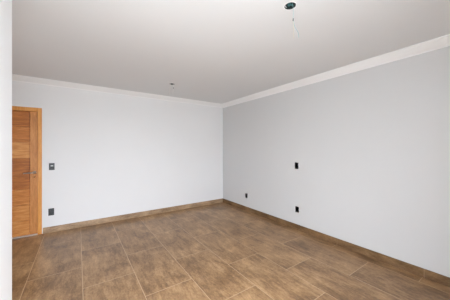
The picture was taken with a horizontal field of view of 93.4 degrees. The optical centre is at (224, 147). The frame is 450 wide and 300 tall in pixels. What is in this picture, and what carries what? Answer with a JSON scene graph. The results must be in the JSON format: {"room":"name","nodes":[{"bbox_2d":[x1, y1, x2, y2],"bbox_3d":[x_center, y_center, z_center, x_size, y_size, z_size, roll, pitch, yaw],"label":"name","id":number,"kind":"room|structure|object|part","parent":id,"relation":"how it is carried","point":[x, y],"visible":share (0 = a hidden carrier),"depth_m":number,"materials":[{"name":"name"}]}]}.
{"room":"empty living room","nodes":[
{"label":"empty living room","id":0,"kind":"room"},
{"bbox_2d":[0,0,11,299],"bbox_3d":[-0.859,0.162,0.477,0.150,2.677,2.162,0,0,-35],"label":"wall","id":1,"kind":"structure","parent":0,"point":[5,5],"depth_m":1.29,"materials":[{"name":"paint"}]},
{"bbox_2d":[12,81,222,233],"bbox_3d":[-2.198,0.162,4.476,5.104,2.677,0.150,0,0,-35],"label":"wall","id":2,"kind":"structure","parent":0,"point":[112,154],"depth_m":4.40,"materials":[{"name":"paint"}]},
{"bbox_2d":[12,106,41,238],"bbox_3d":[-3.629,0.406,3.437,1.020,2.188,0.168,0,0,-35],"label":"door","id":3,"kind":"structure","parent":2,"relation":"in","point":[26,121],"depth_m":3.60,"materials":[{"name":"brown wood"}]},
{"bbox_3d":[-3.629,0.432,3.438,0.928,2.120,0.026,0,0,-35],"label":"board panel","id":4,"kind":"part","parent":3,"relation":"part of","materials":[{"name":"brown wood"}]},
{"bbox_2d":[48,208,53,215],"bbox_3d":[-3.082,1.138,3.764,0.080,0.124,0.013,0,0,-35],"label":"power outlet","id":5,"kind":"object","parent":2,"relation":"attached to","point":[51,210],"visible":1,"depth_m":3.76,"materials":[{"name":"grey plastic"}]},
{"bbox_2d":[49,163,54,169],"bbox_3d":[-3.075,0.334,3.767,0.078,0.122,0.015,0,0,-35],"label":"light switch","id":6,"kind":"object","parent":2,"relation":"attached to","point":[51,165],"visible":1,"depth_m":3.77,"materials":[{"name":"grey plastic"}]},
{"bbox_2d":[12,74,222,107],"bbox_3d":[-2.055,-1.137,4.401,4.954,0.080,0.135,0,0,-35],"label":"trim","id":7,"kind":"structure","parent":2,"relation":"attached to","point":[18,78],"depth_m":4.17,"materials":[{"name":"white paint"}]},
{"bbox_2d":[43,198,222,233],"bbox_3d":[-1.615,1.449,4.781,3.798,0.102,0.012,0,0,-35],"label":"baseboard","id":8,"kind":"structure","parent":2,"relation":"attached to","point":[168,209],"depth_m":4.42,"materials":[{"name":"brown tile"}]},
{"bbox_2d":[12,0,449,103],"bbox_3d":[-0.654,-1.277,2.379,5.254,0.200,5.356,0,0,-35],"label":"ceiling","id":9,"kind":"structure","parent":0,"point":[215,51],"depth_m":2.31,"materials":[{"name":"paint"}]},
{"bbox_2d":[284,2,298,36],"bbox_3d":[0.544,-1.069,1.764,0.101,0.325,0.110,0,0,44],"label":"junction box","id":10,"kind":"object","parent":9,"relation":"attached to","point":[290,5],"visible":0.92,"depth_m":1.77,"materials":[{"name":"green plastic"}]},
{"bbox_2d":[12,202,449,299],"bbox_3d":[-0.654,1.560,2.379,5.254,0.120,5.356,0,0,-35],"label":"floor","id":11,"kind":"structure","parent":0,"point":[217,251],"depth_m":2.70,"materials":[{"name":"brown tile"}]},
{"bbox_2d":[223,46,449,276],"bbox_3d":[1.444,0.162,3.832,0.150,2.677,5.356,0,0,-35],"label":"wall","id":12,"kind":"structure","parent":0,"point":[369,147],"depth_m":3.02,"materials":[{"name":"grey paint"}]},
{"bbox_2d":[222,34,449,107],"bbox_3d":[1.327,-1.137,3.750,0.135,0.080,5.056,0,0,-35],"label":"trim","id":13,"kind":"structure","parent":12,"relation":"attached to","point":[443,41],"depth_m":2.95,"materials":[{"name":"white paint"}]},
{"bbox_2d":[223,199,449,286],"bbox_3d":[1.381,1.449,3.780,0.012,0.102,5.044,0,0,-35],"label":"baseboard","id":14,"kind":"structure","parent":12,"relation":"attached to","point":[441,279],"depth_m":3.00,"materials":[{"name":"brown wood"}]}
]}

